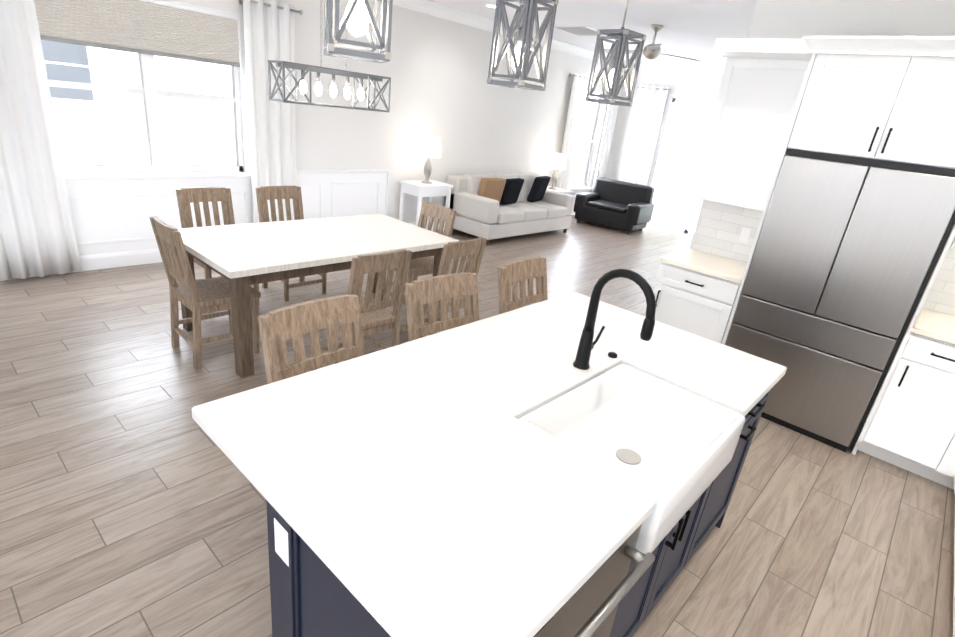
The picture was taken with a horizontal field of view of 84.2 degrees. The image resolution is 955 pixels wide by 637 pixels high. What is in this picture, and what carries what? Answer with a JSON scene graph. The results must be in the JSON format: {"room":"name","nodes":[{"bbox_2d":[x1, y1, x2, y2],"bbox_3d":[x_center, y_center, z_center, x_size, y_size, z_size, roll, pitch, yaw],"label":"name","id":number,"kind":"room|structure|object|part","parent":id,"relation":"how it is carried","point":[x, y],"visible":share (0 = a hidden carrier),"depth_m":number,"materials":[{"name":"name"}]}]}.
{"room":"open-plan kitchen","nodes":[
{"label":"open-plan kitchen","id":0,"kind":"room"},
{"bbox_2d":[104,0,622,222],"bbox_3d":[-1.806,-2.400,6.363,0.150,3.000,13.800,24,28,37],"label":"wall","id":1,"kind":"structure","parent":0,"point":[435,69],"depth_m":7.27,"materials":[{"name":"grey paint"}]},
{"bbox_2d":[0,0,81,280],"bbox_3d":[-3.747,-1.577,4.229,0.132,2.580,0.752,24,28,37],"label":"curtain","id":2,"kind":"object","parent":1,"relation":"hanging from","point":[37,235],"visible":1,"depth_m":4.39,"materials":[{"name":"fabric"}]},
{"bbox_2d":[41,0,250,186],"bbox_3d":[-3.061,-2.102,4.964,0.205,1.641,1.800,24,28,37],"label":"window","id":3,"kind":"structure","parent":1,"relation":"in","point":[159,120],"depth_m":5.01,"materials":[{"name":"white glass"}]},
{"bbox_2d":[34,0,239,66],"bbox_3d":[-2.984,-2.627,4.741,0.032,0.464,1.672,24,28,37],"label":"window shade","id":4,"kind":"object","parent":3,"relation":"attached to","point":[163,28],"visible":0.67,"depth_m":4.74,"materials":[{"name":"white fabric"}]},
{"bbox_2d":[8,170,388,279],"bbox_3d":[-3.839,-0.820,4.611,0.040,0.920,7.632,24,28,37],"label":"wainscoting","id":5,"kind":"structure","parent":1,"relation":"attached to","point":[105,237],"depth_m":5.29,"materials":[{"name":"white wood"}]},
{"bbox_2d":[239,0,302,222],"bbox_3d":[-2.249,-2.023,5.799,0.129,2.580,0.722,24,28,37],"label":"curtain","id":6,"kind":"object","parent":1,"relation":"hanging from","point":[269,29],"visible":0.65,"depth_m":5.62,"materials":[{"name":"fabric"}]},
{"bbox_3d":[-2.119,-3.166,5.351,0.105,0.070,0.722,24,28,37],"label":"rod","id":7,"kind":"part","parent":6,"relation":"part of","materials":[{"name":"silver metal"}]},
{"bbox_2d":[378,0,625,66],"bbox_3d":[-1.555,-3.683,5.759,0.100,0.129,13.500,24,28,37],"label":"crown molding","id":8,"kind":"structure","parent":1,"relation":"attached to","point":[443,12],"depth_m":7.23,"materials":[{"name":"white"}]},
{"bbox_2d":[555,72,588,189],"bbox_3d":[1.667,-3.185,9.895,0.130,2.580,0.592,24,28,37],"label":"curtain","id":9,"kind":"object","parent":1,"relation":"hanging from","point":[573,116],"visible":0.77,"depth_m":9.75,"materials":[{"name":"fabric"}]},
{"bbox_3d":[1.796,-4.329,9.447,0.105,0.070,0.592,24,28,37],"label":"rod","id":10,"kind":"part","parent":9,"relation":"part of","materials":[{"name":"silver metal"}]},
{"bbox_2d":[568,86,604,193],"bbox_3d":[2.065,-3.477,10.407,0.205,1.971,1.100,24,28,37],"label":"window","id":11,"kind":"structure","parent":1,"relation":"in","point":[587,140],"depth_m":10.60,"materials":[{"name":"white glass"}]},
{"bbox_2d":[592,83,623,191],"bbox_3d":[2.584,-3.458,10.855,0.130,2.580,0.542,24,28,37],"label":"curtain","id":12,"kind":"object","parent":1,"relation":"hanging from","point":[606,141],"visible":0.46,"depth_m":10.77,"materials":[{"name":"fabric"}]},
{"bbox_2d":[0,215,954,636],"bbox_3d":[0.749,0.263,4.677,7.650,0.100,13.800,24,28,37],"label":"floor","id":13,"kind":"structure","parent":0,"point":[132,501],"depth_m":2.67,"materials":[{"name":"brown wood"}]},
{"bbox_2d":[149,217,260,368],"bbox_3d":[-1.852,-0.208,3.643,0.440,0.950,0.526,24,28,37],"label":"chair","id":14,"kind":"object","parent":13,"relation":"on","point":[198,298],"visible":0.92,"depth_m":3.53,"materials":[{"name":"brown wood"}]},
{"bbox_2d":[176,187,258,313],"bbox_3d":[-2.191,-0.588,4.492,0.526,0.950,0.440,24,28,37],"label":"dining chair","id":15,"kind":"object","parent":13,"relation":"on","point":[186,197],"visible":0.33,"depth_m":4.48,"materials":[{"name":"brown wood"}]},
{"bbox_2d":[256,186,326,300],"bbox_3d":[-1.730,-0.715,4.947,0.526,0.950,0.440,24,28,37],"label":"dining chair","id":16,"kind":"object","parent":13,"relation":"on","point":[264,194],"visible":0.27,"depth_m":4.95,"materials":[{"name":"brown wood"}]},
{"bbox_2d":[258,294,364,383],"bbox_3d":[-0.555,0.483,2.213,0.526,1.020,0.460,23,27,34],"label":"counter stool","id":17,"kind":"object","parent":13,"relation":"on","point":[278,328],"visible":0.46,"depth_m":2.17,"materials":[{"name":"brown wood"}]},
{"bbox_2d":[175,214,458,377],"bbox_3d":[-1.258,-0.302,4.309,1.100,0.765,1.950,24,28,37],"label":"dining table","id":18,"kind":"object","parent":13,"relation":"on","point":[241,258],"visible":0.71,"depth_m":3.81,"materials":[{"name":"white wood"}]},
{"bbox_2d":[312,249,411,370],"bbox_3d":[-0.798,-0.040,3.542,0.526,0.950,0.440,24,28,37],"label":"dining chair","id":19,"kind":"object","parent":13,"relation":"on","point":[377,316],"visible":0.5,"depth_m":3.37,"materials":[{"name":"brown wood"}]},
{"bbox_2d":[380,202,455,316],"bbox_3d":[-0.570,-0.561,4.917,0.440,0.950,0.526,24,28,37],"label":"chair","id":20,"kind":"object","parent":13,"relation":"on","point":[420,266],"visible":0.46,"depth_m":4.89,"materials":[{"name":"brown wood"}]},
{"bbox_2d":[399,180,452,231],"bbox_3d":[-0.755,-1.534,7.525,0.450,0.780,0.620,24,28,37],"label":"side table","id":21,"kind":"object","parent":13,"relation":"on","point":[419,189],"visible":0.71,"depth_m":7.30,"materials":[{"name":"white wood"}]},
{"bbox_2d":[417,135,440,183],"bbox_3d":[-0.673,-2.179,7.263,0.340,0.619,0.340,24,28,37],"label":"table lamp","id":22,"kind":"object","parent":21,"relation":"on","point":[429,147],"visible":1,"depth_m":7.10,"materials":[{"name":"silver metal"}]},
{"bbox_3d":[-0.653,-2.345,7.197,0.340,0.260,0.340,24,28,37],"label":"lamp shade","id":23,"kind":"part","parent":22,"relation":"part of","materials":[{"name":"white fabric"}]},
{"bbox_2d":[405,272,478,340],"bbox_3d":[-0.072,0.340,2.718,0.460,1.020,0.526,-14,30,-42],"label":"counter stool","id":24,"kind":"object","parent":13,"relation":"on","point":[430,291],"visible":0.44,"depth_m":2.70,"materials":[{"name":"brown wood"}]},
{"bbox_2d":[400,237,486,337],"bbox_3d":[-0.311,-0.195,4.079,0.526,0.950,0.440,23,27,34],"label":"dining chair","id":25,"kind":"object","parent":13,"relation":"on","point":[473,248],"visible":0.27,"depth_m":3.84,"materials":[{"name":"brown wood"}]},
{"bbox_2d":[445,173,573,244],"bbox_3d":[0.579,-1.834,8.516,0.980,0.900,2.150,24,28,37],"label":"sofa","id":26,"kind":"object","parent":13,"relation":"on","point":[488,206],"visible":0.94,"depth_m":8.02,"materials":[{"name":"fabric"}]},
{"bbox_2d":[497,256,547,313],"bbox_3d":[0.393,0.202,3.205,0.526,1.020,0.460,23,27,35],"label":"counter stool","id":27,"kind":"object","parent":13,"relation":"on","point":[520,271],"visible":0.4,"depth_m":3.17,"materials":[{"name":"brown wood"}]},
{"bbox_2d":[266,373,784,636],"bbox_3d":[0.356,0.749,2.005,0.828,0.887,2.034,24,28,37],"label":"kitchen island","id":28,"kind":"object","parent":13,"relation":"on","point":[617,598],"depth_m":1.45,"materials":[{"name":"blue"}]},
{"bbox_2d":[191,293,786,636],"bbox_3d":[0.265,0.255,1.964,1.135,0.032,2.083,24,28,37],"label":"island countertop","id":29,"kind":"structure","parent":28,"relation":"on","point":[419,474],"depth_m":1.44,"materials":[{"name":"white stone"}]},
{"bbox_2d":[567,269,658,368],"bbox_3d":[0.532,0.022,1.995,0.282,0.436,0.101,24,28,37],"label":"faucet","id":30,"kind":"object","parent":29,"relation":"on","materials":[{"name":"black metal"}]},
{"bbox_2d":[531,365,750,508],"bbox_3d":[0.543,0.425,1.856,0.517,0.187,0.718,24,28,37],"label":"sink","id":31,"kind":"object","parent":29,"relation":"in","point":[646,426],"depth_m":2.00,"materials":[{"name":"white ceramic"}]},
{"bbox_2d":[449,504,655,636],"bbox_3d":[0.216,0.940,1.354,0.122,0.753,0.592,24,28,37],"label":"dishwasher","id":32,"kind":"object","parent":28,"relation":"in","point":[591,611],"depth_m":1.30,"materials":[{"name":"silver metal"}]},
{"bbox_2d":[546,186,571,194],"bbox_3d":[1.339,-2.066,9.707,0.500,0.620,0.500,24,28,37],"label":"end table","id":33,"kind":"object","parent":13,"relation":"on","point":[564,191],"visible":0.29,"depth_m":9.53,"materials":[{"name":"white wood"}]},
{"bbox_2d":[547,152,565,189],"bbox_3d":[1.401,-2.642,9.484,0.340,0.619,0.340,24,28,37],"label":"table lamp","id":34,"kind":"object","parent":33,"relation":"on","point":[556,161],"visible":1,"depth_m":9.32,"materials":[{"name":"silver metal"}]},
{"bbox_3d":[1.422,-2.808,9.418,0.340,0.260,0.340,24,28,37],"label":"lamp shade","id":35,"kind":"part","parent":34,"relation":"part of","materials":[{"name":"white fabric"}]},
{"bbox_2d":[573,177,654,234],"bbox_3d":[2.589,-2.158,10.024,1.288,0.836,0.836,21,26,32],"label":"loveseat","id":36,"kind":"object","parent":13,"relation":"on","point":[628,207],"visible":1,"depth_m":9.89,"materials":[{"name":"black leather"}]},
{"bbox_2d":[654,259,743,344],"bbox_3d":[1.806,0.005,4.318,0.610,0.878,0.626,24,28,37],"label":"base cabinet","id":37,"kind":"object","parent":13,"relation":"on","point":[693,302],"depth_m":3.99,"materials":[{"name":"white wood"}]},
{"bbox_2d":[660,247,749,282],"bbox_3d":[1.855,-0.424,4.145,0.617,0.032,0.634,24,28,37],"label":"countertop","id":38,"kind":"structure","parent":37,"relation":"on","point":[734,270],"depth_m":4.06,"materials":[{"name":"beige stone"}]},
{"bbox_2d":[725,149,954,451],"bbox_3d":[2.422,-0.158,3.645,0.942,1.812,0.663,24,28,37],"label":"refrigerator","id":39,"kind":"object","parent":13,"relation":"on","point":[847,253],"visible":0.92,"depth_m":3.33,"materials":[{"name":"silver metal"}]},
{"bbox_2d":[854,323,913,450],"bbox_3d":[2.929,0.512,3.389,0.495,0.878,0.626,24,28,37],"label":"panel","id":40,"kind":"object","parent":13,"relation":"on","point":[911,324],"depth_m":3.32,"materials":[{"name":"white wood"}]},
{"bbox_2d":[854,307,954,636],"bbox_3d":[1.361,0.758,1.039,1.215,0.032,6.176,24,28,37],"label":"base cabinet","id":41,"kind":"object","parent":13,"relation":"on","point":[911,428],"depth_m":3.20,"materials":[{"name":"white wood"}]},
{"bbox_2d":[427,0,756,65],"bbox_3d":[1.096,-2.597,3.533,7.650,0.100,13.800,24,28,37],"label":"ceiling","id":42,"kind":"structure","parent":0,"point":[694,29],"depth_m":6.39,"materials":[{"name":"paint"}]},
{"bbox_2d":[268,0,390,111],"bbox_3d":[-0.986,-2.141,3.634,0.200,1.278,0.880,24,28,37],"label":"dining chandelier","id":43,"kind":"object","parent":42,"relation":"hanging from","point":[303,68],"visible":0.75,"depth_m":3.72,"materials":[{"name":"grey"}]},
{"bbox_3d":[-1.044,-1.667,3.823,0.200,0.250,0.880,24,28,37],"label":"frame","id":44,"kind":"part","parent":43,"relation":"part of","materials":[{"name":"grey"}]},
{"bbox_3d":[-0.972,-2.256,3.587,0.120,1.028,0.340,24,28,37],"label":"chain","id":45,"kind":"part","parent":43,"relation":"part of","materials":[{"name":"silver metal"}]},
{"bbox_2d":[323,0,392,62],"bbox_3d":[-0.288,-1.240,1.315,0.170,1.073,0.170,-1,23,-20],"label":"pendant light","id":46,"kind":"object","parent":42,"relation":"hanging from","point":[355,19],"visible":1,"depth_m":1.45,"materials":[{"name":"grey metal"}]},
{"bbox_3d":[-0.336,-0.845,1.473,0.066,0.105,0.066,-1,23,-20],"label":"bulb","id":47,"kind":"part","parent":46,"relation":"part of","materials":[{"name":"white glass"}]},
{"bbox_2d":[486,4,495,7],"bbox_3d":[0.192,-3.820,6.465,0.184,0.008,0.184,24,28,37],"label":"recessed light","id":48,"kind":"object","parent":42,"relation":"in","point":[490,5],"visible":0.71,"depth_m":6.45,"materials":[{"name":"white"}]},
{"bbox_2d":[487,0,558,90],"bbox_3d":[0.214,-1.417,1.908,0.170,1.073,0.170,22,26,33],"label":"pendant light","id":49,"kind":"object","parent":42,"relation":"hanging from","point":[522,43],"visible":1,"depth_m":2.02,"materials":[{"name":"grey metal"}]},
{"bbox_3d":[0.166,-1.021,2.067,0.066,0.105,0.066,22,26,33],"label":"bulb","id":50,"kind":"part","parent":49,"relation":"part of","materials":[{"name":"glass"}]},
{"bbox_2d":[554,26,605,35],"bbox_3d":[1.466,-4.057,7.460,0.600,0.020,0.650,24,28,37],"label":"ceiling vent","id":51,"kind":"object","parent":42,"relation":"in","point":[582,30],"visible":0.75,"depth_m":7.39,"materials":[{"name":"white"}]},
{"bbox_2d":[585,0,645,106],"bbox_3d":[0.727,-1.588,2.492,0.170,1.073,0.170,-12,29,-40],"label":"pendant light","id":52,"kind":"object","parent":42,"relation":"hanging from","point":[615,72],"visible":1,"depth_m":2.59,"materials":[{"name":"grey metal"}]},
{"bbox_3d":[0.746,-1.747,2.429,0.132,0.728,0.132,-12,29,-40],"label":"chain","id":53,"kind":"part","parent":52,"relation":"part of","materials":[{"name":"silver metal"}]},
{"bbox_2d":[604,25,700,61],"bbox_3d":[2.071,-3.438,6.585,1.106,0.378,1.252,24,28,37],"label":"ceiling fan","id":54,"kind":"object","parent":42,"relation":"hanging from","point":[652,51],"visible":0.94,"depth_m":6.49,"materials":[{"name":"silver metal"}]},
{"bbox_2d":[605,70,722,185],"bbox_3d":[4.469,-3.024,9.826,4.400,3.000,0.150,24,28,37],"label":"wall","id":55,"kind":"structure","parent":0,"point":[697,84],"depth_m":10.36,"materials":[{"name":"grey paint"}]},
{"bbox_2d":[620,85,670,184],"bbox_3d":[3.286,-3.305,10.685,0.700,2.580,0.118,24,28,37],"label":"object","id":56,"kind":"object","parent":55,"relation":"hanging from","point":[647,118],"visible":0.69,"depth_m":10.52,"materials":[{"name":"fabric"}]},
{"bbox_3d":[3.433,-4.451,10.236,0.700,0.021,0.094,24,28,37],"label":"rod","id":57,"kind":"part","parent":56,"relation":"part of","materials":[{"name":"silver metal"}]},
{"bbox_2d":[630,62,724,73],"bbox_3d":[4.493,-4.345,9.251,4.020,0.129,0.100,24,28,37],"label":"crown molding","id":58,"kind":"structure","parent":55,"relation":"attached to","point":[671,67],"depth_m":9.82,"materials":[{"name":"white"}]},
{"bbox_2d":[647,93,716,234],"bbox_3d":[4.272,-2.847,10.017,1.940,2.490,0.118,24,28,37],"label":"door frame","id":59,"kind":"structure","parent":55,"relation":"attached to","point":[696,100],"depth_m":10.33,"materials":[{"name":"white wood"}]},
{"bbox_2d":[690,0,954,420],"bbox_3d":[2.936,-0.716,3.587,2.700,3.000,0.150,24,28,37],"label":"wall","id":60,"kind":"structure","parent":0,"point":[786,19],"depth_m":3.54,"materials":[{"name":"grey paint"}]},
{"bbox_2d":[691,39,813,214],"bbox_3d":[2.066,-1.380,3.875,0.610,1.080,0.346,24,28,37],"label":"upper cabinet","id":61,"kind":"object","parent":60,"relation":"attached to","point":[742,158],"depth_m":3.75,"materials":[{"name":"white wood"}]},
{"bbox_2d":[782,35,954,168],"bbox_3d":[2.578,-1.295,3.212,0.950,0.635,0.626,24,28,37],"label":"upper cabinet","id":62,"kind":"object","parent":60,"relation":"attached to","point":[889,98],"depth_m":3.03,"materials":[{"name":"white wood"}]},
{"bbox_2d":[946,225,954,250],"bbox_3d":[3.288,-0.828,2.863,0.770,1.080,0.346,24,28,37],"label":"upper cabinet","id":63,"kind":"object","parent":60,"relation":"attached to","point":[950,246],"depth_m":2.97,"materials":[{"name":"white"}]},
{"label":"outside","id":64,"kind":"structure","parent":0,"visible":0},
{"bbox_2d":[671,102,714,131],"bbox_3d":[2.460,-6.013,5.849,24.000,17.000,38.000,24,28,37],"label":"sky","id":65,"kind":"structure","parent":64,"point":[693,117],"depth_m":15.58,"materials":[{"name":"white"}]},
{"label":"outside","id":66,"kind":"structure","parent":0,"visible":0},
{"bbox_2d":[651,128,707,230],"bbox_3d":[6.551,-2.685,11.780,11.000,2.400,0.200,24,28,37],"label":"door","id":67,"kind":"structure","parent":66,"point":[672,200],"depth_m":12.96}
]}

